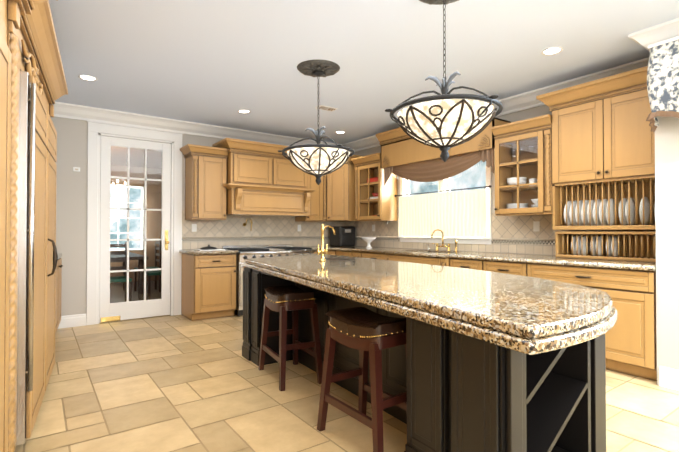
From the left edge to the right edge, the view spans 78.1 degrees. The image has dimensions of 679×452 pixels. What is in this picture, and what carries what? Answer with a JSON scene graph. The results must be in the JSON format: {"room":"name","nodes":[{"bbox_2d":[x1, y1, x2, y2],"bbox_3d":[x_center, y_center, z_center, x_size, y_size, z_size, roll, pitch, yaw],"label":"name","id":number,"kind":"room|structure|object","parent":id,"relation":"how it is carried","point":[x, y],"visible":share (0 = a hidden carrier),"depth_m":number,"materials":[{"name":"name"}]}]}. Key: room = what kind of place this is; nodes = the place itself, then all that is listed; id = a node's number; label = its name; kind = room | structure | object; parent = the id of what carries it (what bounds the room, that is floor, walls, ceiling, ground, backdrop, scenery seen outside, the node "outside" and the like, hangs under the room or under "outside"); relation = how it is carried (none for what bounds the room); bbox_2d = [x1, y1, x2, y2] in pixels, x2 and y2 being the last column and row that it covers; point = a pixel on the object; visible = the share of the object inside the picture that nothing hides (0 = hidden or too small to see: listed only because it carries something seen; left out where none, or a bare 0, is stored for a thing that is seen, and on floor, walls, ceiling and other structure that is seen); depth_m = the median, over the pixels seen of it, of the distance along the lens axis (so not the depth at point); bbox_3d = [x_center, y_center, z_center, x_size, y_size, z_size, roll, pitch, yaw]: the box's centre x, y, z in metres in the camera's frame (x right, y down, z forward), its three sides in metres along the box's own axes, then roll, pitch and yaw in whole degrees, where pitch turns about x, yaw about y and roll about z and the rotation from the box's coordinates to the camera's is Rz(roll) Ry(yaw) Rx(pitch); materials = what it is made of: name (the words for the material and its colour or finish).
{"room":"kitchen","nodes":[
{"label":"kitchen","id":0,"kind":"room"},
{"bbox_2d":[110,165,161,283],"bbox_3d":[-5.432,-0.069,9.460,4.840,2.760,0.165,0,-1,-36],"label":"wall","id":1,"kind":"structure","parent":0,"point":[152,193],"depth_m":9.82,"materials":[{"name":"white"}]},
{"bbox_2d":[111,146,161,168],"bbox_3d":[-4.100,-1.471,7.630,4.600,0.100,4.480,0,-1,-36],"label":"ceiling","id":2,"kind":"structure","parent":0,"point":[120,153],"depth_m":8.61,"materials":[{"name":"white paint"}]},
{"bbox_2d":[51,117,222,315],"bbox_3d":[-2.005,-0.106,6.289,5.290,2.760,0.120,0,-1,-36],"label":"wall","id":3,"kind":"structure","parent":0,"point":[71,199],"depth_m":5.25,"materials":[{"name":"beige paint"}]},
{"bbox_2d":[58,314,85,328],"bbox_3d":[-3.555,1.184,5.072,0.841,0.150,0.016,0,-1,-36],"label":"baseboard","id":4,"kind":"structure","parent":3,"relation":"attached to","point":[67,321],"depth_m":5.23,"materials":[{"name":"white wood"}]},
{"bbox_2d":[73,167,79,171],"bbox_3d":[-3.307,-0.711,5.268,0.075,0.055,0.023,0,-1,-36],"label":"thermostat","id":5,"kind":"object","parent":3,"relation":"attached to","point":[76,169],"visible":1,"depth_m":5.26,"materials":[{"name":"white plastic"}]},
{"bbox_2d":[86,119,182,324],"bbox_3d":[-2.771,-0.043,5.717,1.194,2.620,0.150,0,-1,-36],"label":"door frame","id":6,"kind":"structure","parent":3,"relation":"attached to","point":[97,130],"depth_m":5.50,"materials":[{"name":"white wood"}]},
{"bbox_2d":[99,136,170,322],"bbox_3d":[-2.739,0.040,5.672,0.872,2.429,0.124,0,-1,-36],"label":"door leaf","id":7,"kind":"structure","parent":3,"relation":"in","point":[119,311],"depth_m":5.66,"materials":[{"name":"white wood"}]},
{"bbox_2d":[192,224,196,231],"bbox_3d":[-2.122,0.027,6.116,0.072,0.114,0.008,0,-1,-36],"label":"electrical outlet plate","id":8,"kind":"object","parent":3,"relation":"attached to","point":[194,226],"depth_m":6.12,"materials":[{"name":"white plastic"}]},
{"bbox_2d":[184,146,227,219],"bbox_3d":[-1.924,-0.605,6.045,0.490,1.006,0.363,0,-1,-36],"label":"upper cabinet","id":9,"kind":"object","parent":3,"relation":"attached to","point":[205,199],"depth_m":5.89,"materials":[{"name":"brown wood"}]},
{"bbox_2d":[243,219,253,230],"bbox_3d":[-1.419,-0.017,6.557,0.155,0.198,0.114,0,-1,-36],"label":"pot filler","id":10,"kind":"object","parent":3,"relation":"attached to","point":[244,224],"visible":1,"depth_m":6.54,"materials":[{"name":"gold metal"}]},
{"bbox_2d":[182,210,341,249],"bbox_3d":[-1.112,0.065,6.844,2.880,0.570,0.019,0,-1,-36],"label":"backsplash","id":11,"kind":"structure","parent":3,"relation":"attached to","point":[266,230],"depth_m":6.66,"materials":[{"name":"tile"}]},
{"bbox_2d":[212,138,319,189],"bbox_3d":[-1.125,-0.905,6.498,1.518,0.631,0.569,0,-1,-36],"label":"upper cabinet","id":12,"kind":"object","parent":3,"relation":"attached to","point":[230,176],"depth_m":6.19,"materials":[{"name":"brown wood"}]},
{"bbox_2d":[228,186,311,217],"bbox_3d":[-1.141,-0.377,6.513,1.300,0.425,0.516,0,-1,-36],"label":"range hood","id":13,"kind":"object","parent":3,"relation":"attached to","point":[242,200],"depth_m":6.27,"materials":[{"name":"brown wood"}]},
{"bbox_2d":[295,174,327,221],"bbox_3d":[-0.445,-0.592,7.090,0.472,1.006,0.397,0,-1,-36],"label":"upper cabinet","id":14,"kind":"object","parent":3,"relation":"attached to","point":[319,197],"depth_m":7.00,"materials":[{"name":"brown wood"}]},
{"bbox_2d":[328,155,361,221],"bbox_3d":[0.008,-0.636,7.288,0.607,1.099,0.607,0,-1,-36],"label":"upper cabinet","id":15,"kind":"object","parent":3,"relation":"attached to","point":[341,182],"depth_m":7.04,"materials":[{"name":"brown wood"}]},
{"bbox_2d":[14,280,678,451],"bbox_3d":[-1.028,1.274,4.190,6.400,0.050,13.600,0,-1,-36],"label":"floor","id":16,"kind":"structure","parent":0,"point":[169,383],"depth_m":2.94,"materials":[{"name":"tile"}]},
{"bbox_2d":[0,0,67,451],"bbox_3d":[-1.741,-0.007,1.808,0.827,2.456,4.022,0,-1,-30],"label":"tall cabinet","id":17,"kind":"object","parent":16,"relation":"on","point":[33,86],"visible":1,"depth_m":2.23,"materials":[{"name":"brown wood"}]},
{"bbox_2d":[55,265,62,333],"bbox_3d":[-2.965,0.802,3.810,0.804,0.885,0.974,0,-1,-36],"label":"base cabinet","id":18,"kind":"object","parent":16,"relation":"on","point":[59,266],"depth_m":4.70,"materials":[{"name":"brown wood"}]},
{"bbox_2d":[57,253,61,264],"bbox_3d":[-3.214,0.341,4.175,0.817,0.045,1.850,0,-1,-36],"label":"countertop","id":19,"kind":"structure","parent":18,"relation":"on","point":[59,262],"depth_m":4.88,"materials":[{"name":"beige stone"}]},
{"bbox_2d":[110,180,160,301],"bbox_3d":[-4.038,-0.070,7.270,2.020,2.710,2.310,0,-1,-36],"label":"dining set","id":20,"kind":"object","parent":16,"relation":"on","point":[117,256],"depth_m":7.07,"materials":[{"name":"brown wood"}]},
{"bbox_2d":[181,253,236,320],"bbox_3d":[-1.849,0.827,5.923,0.588,0.884,0.621,0,-1,-36],"label":"base cabinet","id":21,"kind":"object","parent":16,"relation":"on","point":[208,285],"depth_m":5.68,"materials":[{"name":"brown wood"}]},
{"bbox_2d":[179,244,237,254],"bbox_3d":[-1.850,0.320,5.899,0.625,0.127,0.669,0,-1,-36],"label":"countertop","id":22,"kind":"structure","parent":21,"relation":"on","point":[208,249],"depth_m":5.74,"materials":[{"name":"stone"}]},
{"bbox_2d":[222,244,314,316],"bbox_3d":[-1.076,0.787,6.400,1.210,0.975,0.746,0,-1,-36],"label":"range","id":23,"kind":"object","parent":16,"relation":"on","point":[251,251],"visible":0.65,"depth_m":6.02,"materials":[{"name":"silver metal"}]},
{"bbox_2d":[258,285,322,390],"bbox_3d":[-0.414,0.880,3.467,0.356,0.720,0.566,0,-1,-28],"label":"stool","id":24,"kind":"object","parent":16,"relation":"on","point":[283,300],"visible":1,"depth_m":3.31,"materials":[{"name":"brown wood"}]},
{"bbox_2d":[314,250,334,254],"bbox_3d":[-0.428,0.839,6.948,0.468,0.884,0.621,0,-1,-36],"label":"base cabinet","id":25,"kind":"object","parent":16,"relation":"on","point":[331,252],"depth_m":6.78,"materials":[{"name":"brown wood"}]},
{"bbox_2d":[335,250,342,255],"bbox_3d":[0.248,0.838,6.908,0.641,0.884,0.276,0,-1,-36],"label":"base cabinet","id":26,"kind":"object","parent":16,"relation":"on","point":[340,253],"depth_m":6.75,"materials":[{"name":"brown wood"}]},
{"bbox_2d":[347,251,354,256],"bbox_3d":[0.495,0.834,6.566,0.641,0.884,0.303,0,-1,-36],"label":"base cabinet","id":27,"kind":"object","parent":16,"relation":"on","point":[349,253],"depth_m":6.47,"materials":[{"name":"brown wood"}]},
{"bbox_2d":[317,307,406,451],"bbox_3d":[0.172,0.868,2.410,0.356,0.720,0.566,0,-1,-36],"label":"stool","id":28,"kind":"object","parent":16,"relation":"on","point":[367,333],"visible":0.83,"depth_m":2.31,"materials":[{"name":"brown wood"}]},
{"bbox_2d":[355,252,426,263],"bbox_3d":[0.736,0.830,6.193,0.686,0.884,0.732,0,-1,-36],"label":"base cabinet","id":29,"kind":"object","parent":16,"relation":"on","point":[403,258],"depth_m":5.61,"materials":[{"name":"brown wood"}]},
{"bbox_2d":[242,284,605,451],"bbox_3d":[0.190,0.809,3.030,0.946,0.850,2.960,0,-1,-36],"label":"kitchen island","id":30,"kind":"object","parent":16,"relation":"on","point":[488,361],"depth_m":1.94,"materials":[{"name":"brown wood"}]},
{"bbox_2d":[243,256,617,359],"bbox_3d":[0.138,0.365,3.091,1.616,0.040,3.636,0,-1,-36],"label":"island countertop","id":31,"kind":"structure","parent":30,"relation":"on","point":[536,318],"depth_m":1.83,"materials":[{"name":"beige stone"}]},
{"bbox_2d":[439,258,534,276],"bbox_3d":[1.810,0.812,4.704,0.686,0.884,1.109,0,-1,-36],"label":"base cabinet","id":32,"kind":"object","parent":16,"relation":"on","point":[515,268],"depth_m":4.45,"materials":[{"name":"brown wood"}]},
{"bbox_2d":[535,263,656,380],"bbox_3d":[2.400,0.803,3.923,0.641,0.884,1.140,0,-1,-36],"label":"base cabinet","id":33,"kind":"object","parent":16,"relation":"on","point":[630,342],"depth_m":3.44,"materials":[{"name":"brown wood"}]},
{"bbox_2d":[308,229,655,270],"bbox_3d":[1.097,0.208,5.363,1.080,0.339,4.988,0,-1,-36],"label":"countertop","id":34,"kind":"structure","parent":33,"relation":"on","point":[554,260],"depth_m":4.58,"materials":[{"name":"stone"}]},
{"bbox_2d":[330,226,354,246],"bbox_3d":[0.057,0.180,7.273,0.350,0.349,0.330,0,-1,-36],"label":"coffee maker","id":35,"kind":"object","parent":34,"relation":"on","point":[344,236],"visible":0.94,"depth_m":7.14,"materials":[{"name":"black plastic"}]},
{"bbox_2d":[361,237,375,247],"bbox_3d":[0.472,0.265,6.739,0.240,0.165,0.240,0,-1,-36],"label":"pedestal bowl","id":36,"kind":"object","parent":34,"relation":"on","point":[368,240],"visible":1,"depth_m":6.68,"materials":[{"name":"white ceramic"}]},
{"bbox_2d":[555,231,655,262],"bbox_3d":[2.587,0.183,3.950,0.316,0.264,0.940,0,-1,-36],"label":"plate rack","id":37,"kind":"object","parent":34,"relation":"on","point":[637,246],"visible":0.92,"depth_m":3.94,"materials":[{"name":"brown wood"}]},
{"bbox_2d":[49,0,678,143],"bbox_3d":[0.235,-1.583,2.361,6.270,0.100,9.140,0,-1,-36],"label":"ceiling","id":38,"kind":"structure","parent":0,"point":[217,62],"depth_m":3.66,"materials":[{"name":"white paint"}]},
{"bbox_2d":[78,75,97,80],"bbox_3d":[-2.562,-1.507,4.264,0.170,0.008,0.170,0,-1,-36],"label":"recessed light","id":39,"kind":"object","parent":38,"relation":"in","point":[87,77],"visible":0.98,"depth_m":4.26,"materials":[{"name":"white"}]},
{"bbox_2d":[238,109,250,113],"bbox_3d":[-1.243,-1.492,5.462,0.170,0.008,0.170,0,-1,-36],"label":"recessed light","id":40,"kind":"object","parent":38,"relation":"in","point":[244,111],"visible":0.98,"depth_m":5.47,"materials":[{"name":"white"}]},
{"bbox_2d":[278,59,354,184],"bbox_3d":[-0.191,-0.951,3.996,0.697,1.125,0.735,0,-1,-36],"label":"pendant light","id":41,"kind":"object","parent":38,"relation":"hanging from","point":[318,160],"visible":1,"depth_m":3.87,"materials":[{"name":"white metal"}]},
{"bbox_2d":[315,105,337,110],"bbox_3d":[-0.163,-1.493,5.315,0.260,0.010,0.140,0,-1,-36],"label":"ceiling vent","id":42,"kind":"object","parent":38,"relation":"in","point":[323,107],"visible":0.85,"depth_m":5.30,"materials":[{"name":"white metal"}]},
{"bbox_2d":[53,18,678,152],"bbox_3d":[0.666,-1.452,2.671,4.966,0.155,8.900,0,-1,-36],"label":"crown molding","id":43,"kind":"structure","parent":38,"relation":"attached to","point":[646,37],"depth_m":5.30,"materials":[{"name":"white wood"}]},
{"bbox_2d":[385,0,502,161],"bbox_3d":[0.680,-0.967,2.651,0.697,1.125,0.735,0,-1,-36],"label":"pendant light","id":44,"kind":"object","parent":38,"relation":"hanging from","point":[446,123],"visible":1,"depth_m":2.49,"materials":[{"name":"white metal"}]},
{"bbox_2d":[541,47,562,55],"bbox_3d":[1.841,-1.514,3.629,0.170,0.008,0.170,0,-1,-36],"label":"recessed light","id":45,"kind":"object","parent":38,"relation":"in","point":[551,51],"visible":1,"depth_m":3.63,"materials":[{"name":"white"}]},
{"bbox_2d":[354,105,551,250],"bbox_3d":[1.554,-0.113,5.772,0.120,2.760,5.120,0,-1,-36],"label":"wall","id":46,"kind":"structure","parent":0,"point":[528,113],"depth_m":5.08,"materials":[{"name":"ceramic tile"},{"name":"paint"}]},
{"bbox_2d":[384,148,493,185],"bbox_3d":[1.234,-0.742,5.593,0.055,0.385,1.890,0,-1,-36],"label":"swag valance","id":47,"kind":"object","parent":46,"relation":"attached to","point":[433,170],"visible":0.92,"depth_m":5.49,"materials":[{"name":"brown fabric"}]},
{"bbox_2d":[398,160,491,244],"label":"window","id":48,"kind":"structure","parent":46,"relation":"in","point":[405,189],"depth_m":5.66,"materials":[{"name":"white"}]},
{"bbox_2d":[395,185,490,236],"bbox_3d":[1.371,-0.175,5.820,0.081,0.636,1.702,0,-1,-36],"label":"cafe curtain","id":49,"kind":"object","parent":48,"relation":"hanging from","point":[461,213],"visible":1,"depth_m":5.69,"materials":[{"name":"fabric"},{"name":"black iron"}]},
{"bbox_2d":[342,213,655,255],"bbox_3d":[1.532,0.051,5.681,0.019,0.570,4.998,0,-1,-36],"label":"backsplash","id":50,"kind":"structure","parent":46,"relation":"attached to","point":[514,235],"depth_m":5.08,"materials":[{"name":"tile"}]},
{"bbox_2d":[533,221,539,230],"bbox_3d":[2.221,0.005,4.723,0.008,0.114,0.072,0,-1,-36],"label":"electrical outlet plate","id":51,"kind":"object","parent":46,"relation":"attached to","point":[536,225],"depth_m":4.72,"materials":[{"name":"white plastic"}]},
{"bbox_2d":[535,66,654,189],"bbox_3d":[2.504,-0.882,3.975,0.435,0.905,1.069,0,-1,-36],"label":"upper cabinet","id":52,"kind":"object","parent":46,"relation":"attached to","point":[582,157],"depth_m":3.89,"materials":[{"name":"brown wood"}]},
{"bbox_2d":[655,116,678,384],"bbox_3d":[3.963,-0.159,1.876,0.770,2.760,4.020,0,-1,-36],"label":"wall","id":53,"kind":"structure","parent":0,"point":[667,214],"depth_m":3.22,"materials":[{"name":"beige paint"}]},
{"bbox_2d":[646,36,678,131],"bbox_3d":[2.728,-1.034,2.747,0.222,0.679,1.220,0,-1,-36],"label":"valance","id":54,"kind":"object","parent":53,"relation":"attached to","point":[663,79],"visible":1,"depth_m":3.09,"materials":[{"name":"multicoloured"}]},
{"bbox_2d":[659,366,678,390],"bbox_3d":[3.615,1.144,1.671,0.016,0.150,3.880,0,-1,-36],"label":"baseboard","id":55,"kind":"structure","parent":53,"relation":"attached to","point":[669,378],"depth_m":3.19,"materials":[{"name":"white wood"}]}
]}

